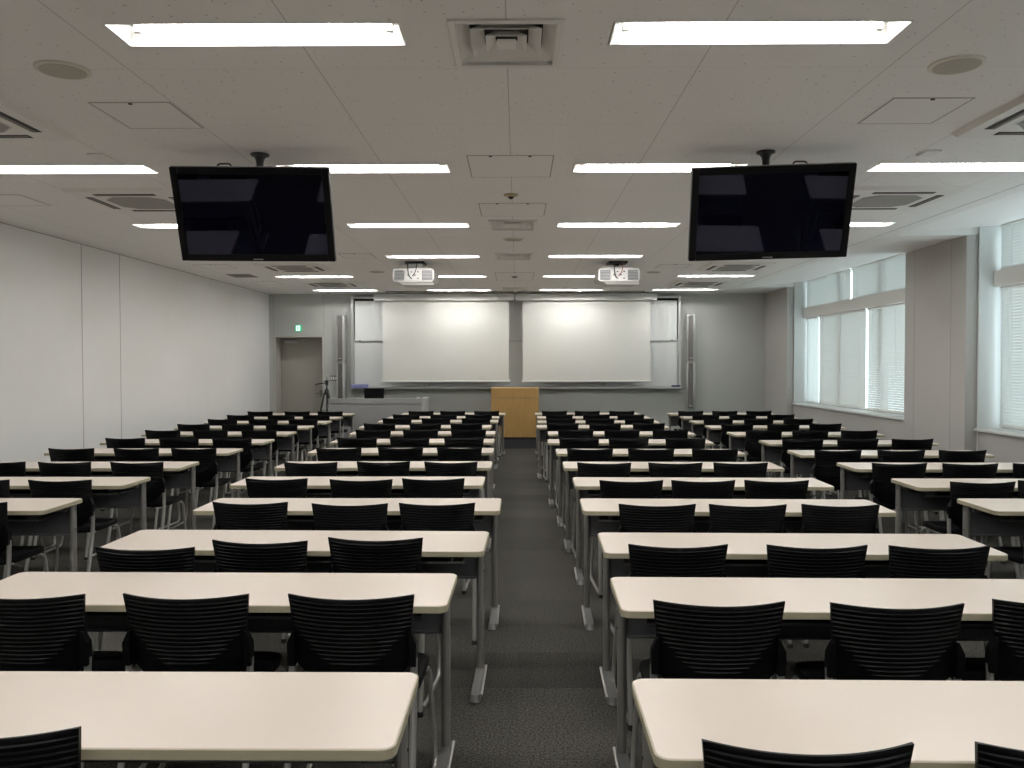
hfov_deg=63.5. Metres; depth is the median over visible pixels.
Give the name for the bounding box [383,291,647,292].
rail
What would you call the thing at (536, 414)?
table
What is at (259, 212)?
television
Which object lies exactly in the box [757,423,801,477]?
chair
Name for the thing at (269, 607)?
table
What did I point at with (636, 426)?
chair
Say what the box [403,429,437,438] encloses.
chair
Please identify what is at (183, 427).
chair
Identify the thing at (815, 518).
chair
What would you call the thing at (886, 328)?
blind
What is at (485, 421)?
chair
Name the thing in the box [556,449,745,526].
table
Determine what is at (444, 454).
chair
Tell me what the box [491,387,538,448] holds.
lectern
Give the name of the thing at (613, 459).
shelf
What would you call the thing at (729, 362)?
wall
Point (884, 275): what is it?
blind
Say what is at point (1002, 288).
blind pull cord
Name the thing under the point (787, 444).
chair
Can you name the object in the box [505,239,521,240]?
grille
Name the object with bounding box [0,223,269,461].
wall
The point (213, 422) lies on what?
chair
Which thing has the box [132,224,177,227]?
ceiling light
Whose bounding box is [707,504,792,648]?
chair
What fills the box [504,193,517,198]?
smoke detector
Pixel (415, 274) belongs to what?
projector
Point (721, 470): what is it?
chair
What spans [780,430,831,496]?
chair
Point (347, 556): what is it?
chair
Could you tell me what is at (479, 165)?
access hatch
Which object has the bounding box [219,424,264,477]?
chair
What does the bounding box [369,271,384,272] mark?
ceiling speaker
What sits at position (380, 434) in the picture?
chair
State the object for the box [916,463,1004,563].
chair
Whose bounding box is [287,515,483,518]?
shelf
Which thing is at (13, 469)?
chair
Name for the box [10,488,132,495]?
shelf
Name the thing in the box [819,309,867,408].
blind
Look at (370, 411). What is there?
console desk
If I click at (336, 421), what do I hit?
table
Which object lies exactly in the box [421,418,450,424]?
chair
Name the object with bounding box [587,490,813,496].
shelf
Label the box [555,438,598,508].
chair
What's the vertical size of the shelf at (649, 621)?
0.064 m
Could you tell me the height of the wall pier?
3.200 m
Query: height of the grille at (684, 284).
0.005 m
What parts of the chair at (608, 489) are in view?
leg, leg, backrest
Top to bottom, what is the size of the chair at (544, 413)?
0.787 m
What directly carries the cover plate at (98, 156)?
attached to the ceiling
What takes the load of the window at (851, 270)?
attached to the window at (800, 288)
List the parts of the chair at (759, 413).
backrest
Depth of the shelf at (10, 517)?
5.08 m
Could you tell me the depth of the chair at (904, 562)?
3.58 m
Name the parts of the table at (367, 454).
modesty panel, leg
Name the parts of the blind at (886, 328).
rail, head rail, ladder cord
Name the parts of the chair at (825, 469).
seat, backrest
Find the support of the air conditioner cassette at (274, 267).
attached to the ceiling
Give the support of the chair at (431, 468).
on the floor
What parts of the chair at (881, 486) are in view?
seat, backrest, leg, leg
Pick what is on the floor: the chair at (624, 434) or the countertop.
the chair at (624, 434)
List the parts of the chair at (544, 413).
backrest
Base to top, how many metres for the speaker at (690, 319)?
1.850 m
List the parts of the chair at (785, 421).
backrest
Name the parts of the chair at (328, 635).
leg, backrest, seat, leg, leg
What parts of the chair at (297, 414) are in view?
backrest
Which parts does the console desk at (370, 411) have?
panel, panel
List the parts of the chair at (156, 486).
leg, leg, backrest, leg, seat, leg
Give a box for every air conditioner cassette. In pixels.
[0,97,75,140]
[60,188,174,212]
[253,263,334,271]
[300,281,363,286]
[667,280,731,286]
[696,262,776,270]
[852,186,968,210]
[951,94,1023,137]
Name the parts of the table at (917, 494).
leg, modesty panel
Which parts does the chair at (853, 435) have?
backrest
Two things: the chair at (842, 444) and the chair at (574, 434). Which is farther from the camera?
the chair at (574, 434)
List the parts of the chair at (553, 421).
backrest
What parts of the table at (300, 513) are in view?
modesty panel, leg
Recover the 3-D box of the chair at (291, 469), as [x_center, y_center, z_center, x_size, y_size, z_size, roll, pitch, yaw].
[-1.638,1.025,6.917,0.510,0.787,0.541,0,1,1]
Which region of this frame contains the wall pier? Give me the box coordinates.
[904,235,978,450]
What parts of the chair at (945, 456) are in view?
leg, backrest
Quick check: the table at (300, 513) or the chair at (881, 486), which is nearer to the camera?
the table at (300, 513)
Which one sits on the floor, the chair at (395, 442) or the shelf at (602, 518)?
the chair at (395, 442)
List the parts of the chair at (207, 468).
leg, leg, backrest, seat, leg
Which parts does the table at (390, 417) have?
leg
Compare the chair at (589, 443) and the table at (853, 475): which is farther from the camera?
the chair at (589, 443)
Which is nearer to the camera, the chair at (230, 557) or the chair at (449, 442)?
the chair at (230, 557)
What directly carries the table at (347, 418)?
on the floor
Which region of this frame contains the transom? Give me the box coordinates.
[803,289,904,317]
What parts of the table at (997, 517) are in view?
leg, modesty panel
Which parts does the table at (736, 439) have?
leg, modesty panel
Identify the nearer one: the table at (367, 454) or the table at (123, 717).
the table at (123, 717)
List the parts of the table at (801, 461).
leg, modesty panel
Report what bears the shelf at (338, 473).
attached to the table at (344, 468)
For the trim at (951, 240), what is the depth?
9.46 m
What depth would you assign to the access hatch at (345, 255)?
10.71 m
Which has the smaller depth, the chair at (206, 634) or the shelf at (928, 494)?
the chair at (206, 634)
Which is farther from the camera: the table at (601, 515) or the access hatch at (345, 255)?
the access hatch at (345, 255)
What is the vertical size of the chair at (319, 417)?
0.787 m
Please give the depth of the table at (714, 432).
11.57 m
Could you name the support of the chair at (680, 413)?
on the floor
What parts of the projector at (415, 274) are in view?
vent panel, port panel, mount post, ceiling plate, vent panel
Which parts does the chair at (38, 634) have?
backrest, leg, seat, leg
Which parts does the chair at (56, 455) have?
backrest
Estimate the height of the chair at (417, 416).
0.787 m
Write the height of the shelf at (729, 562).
0.064 m
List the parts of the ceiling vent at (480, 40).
plate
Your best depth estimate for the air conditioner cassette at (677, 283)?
14.16 m
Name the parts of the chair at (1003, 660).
seat, leg, backrest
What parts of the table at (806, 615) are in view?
leg, modesty panel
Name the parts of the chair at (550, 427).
leg, leg, backrest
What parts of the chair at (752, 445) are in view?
seat, backrest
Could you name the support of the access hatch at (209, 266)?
attached to the ceiling
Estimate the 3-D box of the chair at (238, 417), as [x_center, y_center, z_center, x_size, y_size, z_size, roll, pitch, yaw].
[-4.325,0.879,13.353,0.510,0.787,0.541,0,1,-1]
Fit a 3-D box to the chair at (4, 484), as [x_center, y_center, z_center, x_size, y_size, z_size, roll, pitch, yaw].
[-3.700,1.051,5.901,0.510,0.787,0.541,0,1,-1]
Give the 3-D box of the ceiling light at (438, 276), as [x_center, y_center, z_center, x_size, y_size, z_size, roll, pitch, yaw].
[-1.020,-1.772,13.288,1.235,0.093,0.245,0,1,0]
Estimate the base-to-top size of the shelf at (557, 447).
0.064 m
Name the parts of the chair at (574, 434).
leg, backrest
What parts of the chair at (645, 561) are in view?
leg, leg, backrest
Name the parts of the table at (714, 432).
leg, modesty panel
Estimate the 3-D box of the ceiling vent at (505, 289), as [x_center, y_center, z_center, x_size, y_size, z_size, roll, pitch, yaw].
[0.054,-1.821,15.492,0.485,0.107,0.580,0,1,0]
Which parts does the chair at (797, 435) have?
backrest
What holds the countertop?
on the console desk at (370, 411)
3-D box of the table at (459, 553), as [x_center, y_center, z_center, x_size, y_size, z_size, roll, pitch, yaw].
[-1.032,1.124,4.068,1.820,0.720,0.468,0,1,2]
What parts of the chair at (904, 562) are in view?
backrest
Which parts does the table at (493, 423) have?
leg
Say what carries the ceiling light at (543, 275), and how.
attached to the ceiling
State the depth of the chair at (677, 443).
8.92 m
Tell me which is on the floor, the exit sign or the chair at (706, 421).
the chair at (706, 421)
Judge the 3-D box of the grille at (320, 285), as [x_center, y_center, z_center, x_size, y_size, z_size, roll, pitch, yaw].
[-3.115,-1.720,14.405,0.490,0.005,0.490,0,1,0]
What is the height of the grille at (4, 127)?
0.005 m
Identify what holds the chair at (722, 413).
on the floor
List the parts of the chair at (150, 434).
backrest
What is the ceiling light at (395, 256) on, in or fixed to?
attached to the ceiling
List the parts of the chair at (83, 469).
leg, leg, backrest, leg, leg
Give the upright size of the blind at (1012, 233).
0.501 m
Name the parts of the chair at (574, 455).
leg, backrest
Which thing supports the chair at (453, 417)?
on the floor
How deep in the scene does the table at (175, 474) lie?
7.29 m
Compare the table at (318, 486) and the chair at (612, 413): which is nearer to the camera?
the table at (318, 486)
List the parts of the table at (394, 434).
leg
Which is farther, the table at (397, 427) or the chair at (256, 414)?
the chair at (256, 414)
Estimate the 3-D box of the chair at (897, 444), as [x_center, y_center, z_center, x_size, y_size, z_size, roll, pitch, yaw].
[4.264,0.970,8.974,0.510,0.787,0.541,0,1,1]
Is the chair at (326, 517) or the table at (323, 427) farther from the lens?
the table at (323, 427)
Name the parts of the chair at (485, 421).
backrest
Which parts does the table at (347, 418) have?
modesty panel, leg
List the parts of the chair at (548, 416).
backrest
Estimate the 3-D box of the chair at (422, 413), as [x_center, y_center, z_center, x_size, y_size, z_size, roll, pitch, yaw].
[-1.567,0.852,14.418,0.510,0.787,0.541,0,1,0]
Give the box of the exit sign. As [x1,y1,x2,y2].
[295,325,301,331]
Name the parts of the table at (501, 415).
leg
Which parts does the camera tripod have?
leg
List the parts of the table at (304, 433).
modesty panel, leg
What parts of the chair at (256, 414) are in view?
backrest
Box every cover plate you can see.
[87,153,111,159]
[916,150,941,156]
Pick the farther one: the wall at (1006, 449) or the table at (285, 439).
the table at (285, 439)
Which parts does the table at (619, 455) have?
leg, modesty panel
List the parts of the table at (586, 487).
leg, modesty panel, leg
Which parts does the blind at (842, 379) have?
ladder cord, rail, head rail, ladder cord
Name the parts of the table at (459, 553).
modesty panel, leg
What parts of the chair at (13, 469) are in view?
backrest, leg, leg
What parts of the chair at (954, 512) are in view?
seat, leg, backrest, leg, leg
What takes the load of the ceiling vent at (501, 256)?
in the ceiling
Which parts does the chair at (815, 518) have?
backrest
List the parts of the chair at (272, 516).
backrest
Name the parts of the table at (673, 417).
modesty panel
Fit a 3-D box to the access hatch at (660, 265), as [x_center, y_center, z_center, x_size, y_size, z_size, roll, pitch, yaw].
[2.318,-1.697,11.924,0.440,0.007,0.470,0,1,0]
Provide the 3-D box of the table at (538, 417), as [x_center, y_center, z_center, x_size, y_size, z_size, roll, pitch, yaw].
[1.324,0.902,13.566,1.820,0.720,0.468,0,1,0]
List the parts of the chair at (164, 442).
backrest, leg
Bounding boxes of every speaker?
[33,60,91,79]
[336,315,346,398]
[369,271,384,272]
[503,237,523,240]
[686,315,694,407]
[927,54,986,74]
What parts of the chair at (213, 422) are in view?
backrest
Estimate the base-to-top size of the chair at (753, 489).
0.787 m
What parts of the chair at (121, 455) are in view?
leg, backrest, leg, leg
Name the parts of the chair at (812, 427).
backrest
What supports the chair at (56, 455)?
on the floor
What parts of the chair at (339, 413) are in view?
backrest, seat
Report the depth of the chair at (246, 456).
9.01 m
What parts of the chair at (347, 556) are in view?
backrest, leg, leg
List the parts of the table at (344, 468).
modesty panel, leg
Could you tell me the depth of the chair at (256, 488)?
5.75 m
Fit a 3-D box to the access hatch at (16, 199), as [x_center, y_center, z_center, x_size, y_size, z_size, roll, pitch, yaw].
[-4.334,-1.578,7.117,0.480,0.007,0.475,0,1,0]
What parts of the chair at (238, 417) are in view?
backrest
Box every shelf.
[8,512,60,520]
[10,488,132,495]
[26,471,184,476]
[81,761,341,762]
[85,612,422,620]
[94,456,230,460]
[145,445,263,449]
[195,555,464,564]
[228,437,286,440]
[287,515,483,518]
[307,489,470,492]
[337,472,479,474]
[361,457,482,460]
[557,447,665,448]
[567,458,692,461]
[575,472,767,477]
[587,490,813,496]
[598,515,801,523]
[623,559,888,567]
[645,618,991,627]
[736,437,836,440]
[770,446,891,450]
[800,458,938,462]
[852,472,1012,477]
[909,490,1017,497]
[979,513,1023,522]
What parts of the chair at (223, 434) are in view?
backrest, leg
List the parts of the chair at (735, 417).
backrest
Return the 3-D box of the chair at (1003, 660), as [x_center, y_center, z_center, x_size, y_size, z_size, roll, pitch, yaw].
[1.844,1.113,2.949,0.510,0.787,0.541,0,1,3]
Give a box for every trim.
[0,222,268,294]
[81,255,83,447]
[119,255,121,438]
[273,302,273,355]
[323,294,323,335]
[722,184,1022,291]
[913,292,914,434]
[949,240,951,449]
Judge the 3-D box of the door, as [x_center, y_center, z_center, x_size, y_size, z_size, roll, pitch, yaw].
[-4.276,0.116,16.954,0.940,2.128,0.209,0,1,0]
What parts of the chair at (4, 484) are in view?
backrest, leg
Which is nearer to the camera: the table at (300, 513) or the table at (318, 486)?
the table at (300, 513)
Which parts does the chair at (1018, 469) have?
backrest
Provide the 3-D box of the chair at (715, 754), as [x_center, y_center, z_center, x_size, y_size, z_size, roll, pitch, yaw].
[0.625,1.138,1.908,0.510,0.787,0.541,0,1,2]
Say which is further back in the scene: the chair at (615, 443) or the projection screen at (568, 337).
the projection screen at (568, 337)
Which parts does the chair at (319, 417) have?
backrest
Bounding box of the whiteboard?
[350,296,681,388]
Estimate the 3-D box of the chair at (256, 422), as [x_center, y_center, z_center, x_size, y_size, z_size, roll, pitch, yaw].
[-3.658,0.902,12.338,0.510,0.787,0.541,0,1,1]
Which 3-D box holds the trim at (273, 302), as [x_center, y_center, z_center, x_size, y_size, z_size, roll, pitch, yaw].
[-4.787,-0.301,16.634,0.008,2.997,0.012,0,1,0]
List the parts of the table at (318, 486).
modesty panel, leg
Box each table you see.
[0,461,198,529]
[0,477,150,529]
[0,498,81,571]
[0,572,456,767]
[0,671,417,767]
[44,448,242,497]
[100,439,274,475]
[101,530,488,702]
[142,431,296,460]
[174,426,313,460]
[193,498,500,629]
[204,421,331,447]
[225,417,342,437]
[230,476,484,497]
[247,413,354,437]
[274,461,491,551]
[308,448,493,497]
[330,439,494,497]
[349,431,495,490]
[359,425,491,430]
[377,420,498,468]
[388,416,499,461]
[401,413,505,454]
[535,413,639,454]
[536,425,669,478]
[537,416,649,461]
[537,420,659,469]
[547,439,713,506]
[548,431,695,490]
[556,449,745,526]
[563,462,783,552]
[573,477,833,584]
[580,498,895,630]
[598,532,1007,705]
[610,577,1023,767]
[632,679,1023,767]
[667,413,775,429]
[680,416,797,430]
[689,420,817,438]
[705,425,845,448]
[727,432,884,450]
[759,440,938,461]
[787,450,994,477]
[837,462,1023,498]
[891,478,1023,533]
[957,498,1023,538]
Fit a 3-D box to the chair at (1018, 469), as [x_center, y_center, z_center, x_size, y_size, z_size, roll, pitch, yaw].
[4.223,1.021,6.784,0.510,0.787,0.541,0,1,0]
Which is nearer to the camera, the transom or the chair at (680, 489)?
the chair at (680, 489)
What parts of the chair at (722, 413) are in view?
backrest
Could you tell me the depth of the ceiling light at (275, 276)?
13.42 m
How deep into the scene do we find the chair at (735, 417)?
13.13 m
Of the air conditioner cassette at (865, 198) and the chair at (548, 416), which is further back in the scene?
the chair at (548, 416)
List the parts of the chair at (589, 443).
leg, backrest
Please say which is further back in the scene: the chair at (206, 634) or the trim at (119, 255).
the trim at (119, 255)
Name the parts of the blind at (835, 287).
rail, head rail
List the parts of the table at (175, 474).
modesty panel, leg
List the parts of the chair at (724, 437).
seat, backrest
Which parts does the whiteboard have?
panel, panel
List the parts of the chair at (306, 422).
backrest, seat, leg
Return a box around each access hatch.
[0,194,50,205]
[88,102,202,128]
[195,264,237,268]
[253,281,283,284]
[339,253,375,257]
[466,155,553,176]
[478,203,546,215]
[495,272,533,280]
[656,264,690,267]
[857,97,975,123]
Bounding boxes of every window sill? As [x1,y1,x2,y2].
[792,403,903,420]
[974,428,1023,437]
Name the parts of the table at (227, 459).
modesty panel, leg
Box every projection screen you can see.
[374,293,513,381]
[515,292,656,381]
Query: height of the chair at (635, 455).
0.787 m
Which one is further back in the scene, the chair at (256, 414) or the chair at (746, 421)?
the chair at (256, 414)
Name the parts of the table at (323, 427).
modesty panel, leg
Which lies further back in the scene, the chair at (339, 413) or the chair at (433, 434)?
the chair at (339, 413)
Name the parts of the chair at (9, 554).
backrest, leg, seat, leg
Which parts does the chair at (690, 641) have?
leg, seat, leg, backrest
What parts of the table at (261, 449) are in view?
modesty panel, leg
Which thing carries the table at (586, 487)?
on the floor
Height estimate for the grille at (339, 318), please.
0.891 m
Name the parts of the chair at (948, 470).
leg, leg, backrest, leg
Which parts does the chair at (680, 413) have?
backrest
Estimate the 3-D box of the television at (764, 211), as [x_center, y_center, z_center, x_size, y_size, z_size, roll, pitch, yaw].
[1.707,-1.190,5.488,1.060,0.719,0.298,0,1,4]
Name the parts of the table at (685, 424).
leg, modesty panel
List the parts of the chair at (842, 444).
backrest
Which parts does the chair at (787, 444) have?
seat, backrest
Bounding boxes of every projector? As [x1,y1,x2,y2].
[393,261,438,287]
[594,261,639,286]
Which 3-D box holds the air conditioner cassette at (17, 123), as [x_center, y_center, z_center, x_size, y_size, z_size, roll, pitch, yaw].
[-3.180,-1.509,4.688,0.950,0.034,0.950,0,1,0]
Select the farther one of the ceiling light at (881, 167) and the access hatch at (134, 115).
the ceiling light at (881, 167)
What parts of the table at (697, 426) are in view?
leg, modesty panel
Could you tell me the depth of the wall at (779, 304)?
15.63 m
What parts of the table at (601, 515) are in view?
leg, modesty panel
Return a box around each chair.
[0,461,55,549]
[0,479,45,578]
[0,502,48,577]
[0,593,147,767]
[0,726,80,767]
[24,479,120,571]
[31,462,117,559]
[48,448,117,519]
[95,546,194,671]
[101,438,162,510]
[106,462,186,543]
[111,448,179,531]
[117,593,284,767]
[145,430,188,493]
[155,438,214,510]
[167,448,233,529]
[177,424,221,477]
[189,430,235,494]
[208,419,248,472]
[209,438,264,502]
[212,502,290,642]
[212,539,308,572]
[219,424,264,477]
[227,415,262,463]
[240,430,286,494]
[245,478,307,497]
[246,419,286,472]
[247,411,281,453]
[264,424,306,475]
[266,415,302,464]
[283,411,316,457]
[284,462,337,475]
[284,593,437,767]
[287,419,325,461]
[301,415,336,460]
[311,503,388,530]
[316,411,348,447]
[316,448,361,460]
[328,537,440,717]
[329,479,392,497]
[337,437,376,447]
[355,429,390,438]
[357,461,409,475]
[363,423,395,430]
[378,447,422,460]
[382,418,411,424]
[390,437,429,447]
[393,414,419,419]
[399,503,476,644]
[402,478,470,593]
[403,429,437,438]
[408,411,433,415]
[409,423,440,430]
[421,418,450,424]
[424,461,477,475]
[430,414,456,419]
[437,447,484,497]
[440,411,464,415]
[444,437,484,497]
[450,423,481,429]
[451,429,485,438]
[461,418,490,430]
[465,414,494,460]
[474,411,501,456]
[541,411,566,456]
[543,414,572,463]
[543,418,575,472]
[543,423,578,481]
[555,430,593,490]
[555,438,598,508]
[561,448,612,530]
[571,462,630,557]
[575,411,599,415]
[583,414,609,419]
[585,418,614,424]
[589,423,620,430]
[590,480,662,597]
[604,430,639,438]
[608,438,648,448]
[609,411,633,415]
[610,503,695,633]
[611,544,727,730]
[617,414,644,419]
[625,418,653,424]
[628,448,674,461]
[630,599,785,767]
[633,423,664,430]
[648,462,702,477]
[652,429,687,438]
[665,438,705,448]
[671,480,734,498]
[674,411,702,431]
[688,414,719,445]
[692,448,738,461]
[702,418,732,443]
[702,739,913,767]
[705,411,737,448]
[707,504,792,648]
[713,462,767,477]
[714,423,753,461]
[722,414,756,461]
[737,430,781,477]
[743,418,775,472]
[744,480,808,498]
[746,411,771,454]
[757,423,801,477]
[765,544,867,678]
[767,414,794,419]
[770,439,825,498]
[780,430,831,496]
[783,418,812,465]
[791,602,964,680]
[796,423,841,477]
[799,504,879,647]
[812,450,861,498]
[821,439,878,498]
[831,430,877,493]
[854,463,928,533]
[858,450,929,533]
[873,439,937,513]
[887,545,989,680]
[914,450,992,536]
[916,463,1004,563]
[920,481,1020,578]
[950,599,1023,680]
[975,741,1023,767]
[981,463,1023,544]
[986,480,1023,578]
[987,536,1023,578]
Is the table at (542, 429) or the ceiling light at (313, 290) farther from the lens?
the ceiling light at (313, 290)
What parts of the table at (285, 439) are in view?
modesty panel, leg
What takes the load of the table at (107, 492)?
on the floor
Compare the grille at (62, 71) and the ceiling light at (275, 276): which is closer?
the grille at (62, 71)
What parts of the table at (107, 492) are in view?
modesty panel, leg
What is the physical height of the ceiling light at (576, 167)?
0.093 m
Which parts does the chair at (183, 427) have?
backrest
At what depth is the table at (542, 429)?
11.70 m
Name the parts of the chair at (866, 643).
seat, leg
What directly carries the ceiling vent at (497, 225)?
in the ceiling
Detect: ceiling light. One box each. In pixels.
[0,165,158,173]
[103,22,406,46]
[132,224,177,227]
[275,164,450,172]
[275,276,353,277]
[313,290,377,290]
[346,223,469,227]
[385,255,479,257]
[427,289,491,290]
[438,276,486,276]
[539,289,603,290]
[542,275,593,276]
[548,255,643,257]
[557,223,680,226]
[572,164,748,171]
[608,20,913,44]
[653,289,717,289]
[676,275,755,276]
[850,222,896,226]
[865,163,1023,171]
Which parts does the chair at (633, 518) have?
backrest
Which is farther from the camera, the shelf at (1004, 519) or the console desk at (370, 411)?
the console desk at (370, 411)
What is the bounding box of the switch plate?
[330,376,336,380]
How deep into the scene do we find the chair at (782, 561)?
3.60 m
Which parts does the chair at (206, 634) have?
leg, backrest, leg, seat, leg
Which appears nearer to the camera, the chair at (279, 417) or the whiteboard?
the chair at (279, 417)
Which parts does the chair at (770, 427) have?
backrest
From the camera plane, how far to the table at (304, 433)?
11.64 m
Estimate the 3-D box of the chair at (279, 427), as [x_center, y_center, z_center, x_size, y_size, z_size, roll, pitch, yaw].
[-3.103,0.925,11.325,0.510,0.787,0.541,0,1,1]
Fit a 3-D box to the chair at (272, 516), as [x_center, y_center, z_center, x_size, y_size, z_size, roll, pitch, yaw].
[-1.508,1.070,4.955,0.510,0.787,0.541,0,1,1]
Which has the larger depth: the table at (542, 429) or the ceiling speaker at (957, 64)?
the table at (542, 429)
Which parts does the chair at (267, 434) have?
backrest, seat, leg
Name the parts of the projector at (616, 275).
vent panel, ceiling plate, port panel, vent panel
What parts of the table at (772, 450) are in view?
leg, modesty panel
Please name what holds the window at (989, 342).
attached to the wall pier
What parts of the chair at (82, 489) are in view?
leg, leg, backrest, leg, seat, leg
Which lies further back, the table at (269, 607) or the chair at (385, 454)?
the chair at (385, 454)
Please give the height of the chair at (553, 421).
0.787 m
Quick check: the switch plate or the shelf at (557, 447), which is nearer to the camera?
the shelf at (557, 447)
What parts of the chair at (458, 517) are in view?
backrest, leg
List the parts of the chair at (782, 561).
backrest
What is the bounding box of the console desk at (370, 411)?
[328,397,428,447]
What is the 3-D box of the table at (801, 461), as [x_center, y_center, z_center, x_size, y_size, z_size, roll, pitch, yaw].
[3.655,1.026,8.049,1.820,0.720,0.468,0,1,1]
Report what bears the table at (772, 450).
on the floor
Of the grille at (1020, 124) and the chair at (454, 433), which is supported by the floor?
the chair at (454, 433)
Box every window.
[793,281,819,413]
[809,270,903,414]
[976,225,1023,450]
[1002,378,1023,430]
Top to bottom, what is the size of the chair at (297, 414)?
0.787 m
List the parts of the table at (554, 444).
leg, modesty panel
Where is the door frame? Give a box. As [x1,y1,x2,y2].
[274,336,323,439]
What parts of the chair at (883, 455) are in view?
leg, backrest, leg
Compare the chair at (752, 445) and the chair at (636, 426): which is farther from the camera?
the chair at (636, 426)
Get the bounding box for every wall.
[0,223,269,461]
[269,293,764,442]
[765,287,793,414]
[794,405,903,439]
[976,431,1023,462]
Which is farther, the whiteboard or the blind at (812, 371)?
the whiteboard
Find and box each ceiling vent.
[226,274,256,277]
[447,19,564,67]
[488,220,536,230]
[495,253,532,259]
[502,288,527,290]
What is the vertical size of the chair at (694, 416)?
0.787 m
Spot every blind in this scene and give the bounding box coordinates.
[806,268,850,307]
[806,316,818,402]
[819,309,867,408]
[851,253,905,298]
[867,302,904,413]
[999,283,1023,429]
[1000,218,1023,269]
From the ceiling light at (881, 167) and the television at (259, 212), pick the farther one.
the ceiling light at (881, 167)
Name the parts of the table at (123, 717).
modesty panel, leg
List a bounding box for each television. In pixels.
[169,152,336,261]
[687,149,856,260]
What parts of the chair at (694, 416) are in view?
backrest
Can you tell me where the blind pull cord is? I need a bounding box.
[1001,288,1008,406]
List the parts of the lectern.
panel, panel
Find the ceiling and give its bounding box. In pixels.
[0,0,1023,293]
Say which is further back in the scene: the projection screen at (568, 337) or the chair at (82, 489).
the projection screen at (568, 337)
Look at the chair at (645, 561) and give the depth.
3.61 m
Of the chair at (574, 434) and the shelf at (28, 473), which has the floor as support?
the chair at (574, 434)
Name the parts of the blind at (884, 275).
rail, head rail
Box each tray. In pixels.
[350,387,681,388]
[351,384,368,387]
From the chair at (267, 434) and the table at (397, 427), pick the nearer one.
the chair at (267, 434)
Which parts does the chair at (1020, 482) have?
leg, backrest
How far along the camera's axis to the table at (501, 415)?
14.74 m
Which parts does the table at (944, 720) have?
leg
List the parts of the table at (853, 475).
leg, modesty panel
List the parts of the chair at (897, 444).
backrest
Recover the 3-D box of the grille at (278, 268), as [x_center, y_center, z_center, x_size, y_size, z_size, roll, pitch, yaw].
[-3.132,-1.664,11.966,0.490,0.005,0.490,0,1,0]
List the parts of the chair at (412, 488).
backrest, leg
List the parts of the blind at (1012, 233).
head rail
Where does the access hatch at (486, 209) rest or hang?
attached to the ceiling
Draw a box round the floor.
[0,443,1023,767]
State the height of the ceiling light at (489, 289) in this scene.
0.093 m
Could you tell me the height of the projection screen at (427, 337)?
1.762 m
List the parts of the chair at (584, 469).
leg, backrest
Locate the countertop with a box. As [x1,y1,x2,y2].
[330,398,420,403]
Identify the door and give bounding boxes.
[281,338,322,439]
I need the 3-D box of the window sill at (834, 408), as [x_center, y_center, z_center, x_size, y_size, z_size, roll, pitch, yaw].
[5.330,0.416,12.913,0.395,0.030,4.624,0,1,0]
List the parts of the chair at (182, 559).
leg, backrest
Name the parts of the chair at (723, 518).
backrest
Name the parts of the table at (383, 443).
modesty panel, leg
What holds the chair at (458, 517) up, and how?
on the floor
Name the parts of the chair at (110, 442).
backrest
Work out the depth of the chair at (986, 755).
1.71 m
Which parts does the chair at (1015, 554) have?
leg, seat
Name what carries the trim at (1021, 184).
attached to the ceiling
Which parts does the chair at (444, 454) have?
backrest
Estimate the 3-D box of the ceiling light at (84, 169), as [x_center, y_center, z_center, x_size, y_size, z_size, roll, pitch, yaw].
[-3.229,-1.601,6.006,1.235,0.093,0.245,0,1,0]
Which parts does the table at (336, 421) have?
modesty panel, leg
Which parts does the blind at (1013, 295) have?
ladder cord, rail, head rail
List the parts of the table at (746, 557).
leg, modesty panel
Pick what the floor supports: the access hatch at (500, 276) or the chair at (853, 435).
the chair at (853, 435)
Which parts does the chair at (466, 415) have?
backrest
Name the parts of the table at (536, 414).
leg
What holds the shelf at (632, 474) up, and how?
attached to the table at (638, 469)
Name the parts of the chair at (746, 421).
backrest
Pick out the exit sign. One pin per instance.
(298, 328)
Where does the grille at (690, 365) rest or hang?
attached to the speaker at (690, 319)
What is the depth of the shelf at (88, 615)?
3.08 m
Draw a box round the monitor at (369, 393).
[363,388,383,398]
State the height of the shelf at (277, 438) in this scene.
0.064 m
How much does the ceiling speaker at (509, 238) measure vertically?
0.015 m
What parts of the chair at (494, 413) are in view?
backrest, leg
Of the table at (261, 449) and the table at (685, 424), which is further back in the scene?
the table at (685, 424)
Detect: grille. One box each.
[0,123,8,132]
[38,64,86,78]
[107,198,174,208]
[277,267,313,270]
[317,284,347,286]
[337,316,341,360]
[338,364,342,398]
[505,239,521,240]
[683,283,712,285]
[688,315,692,359]
[688,363,692,407]
[716,266,753,269]
[852,196,921,206]
[932,58,981,74]
[1017,121,1023,128]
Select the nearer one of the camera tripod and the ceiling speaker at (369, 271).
the ceiling speaker at (369, 271)
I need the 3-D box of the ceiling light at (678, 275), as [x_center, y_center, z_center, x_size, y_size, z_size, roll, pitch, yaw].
[3.267,-1.776,13.259,1.235,0.093,0.245,0,1,0]
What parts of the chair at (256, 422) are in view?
backrest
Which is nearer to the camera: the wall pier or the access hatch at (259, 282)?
the wall pier
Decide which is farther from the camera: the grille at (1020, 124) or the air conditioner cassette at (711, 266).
the air conditioner cassette at (711, 266)
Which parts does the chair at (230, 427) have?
backrest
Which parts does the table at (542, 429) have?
leg, modesty panel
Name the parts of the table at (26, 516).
modesty panel, leg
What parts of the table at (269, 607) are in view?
modesty panel, leg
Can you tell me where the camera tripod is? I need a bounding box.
[313,377,335,449]
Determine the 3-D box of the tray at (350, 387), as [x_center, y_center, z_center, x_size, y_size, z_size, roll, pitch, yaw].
[0.075,0.078,16.469,6.580,0.035,0.075,0,1,0]
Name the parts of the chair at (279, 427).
backrest, seat, leg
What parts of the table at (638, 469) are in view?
leg, modesty panel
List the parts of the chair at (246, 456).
leg, leg, backrest, seat, leg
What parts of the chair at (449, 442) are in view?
backrest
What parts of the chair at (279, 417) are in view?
backrest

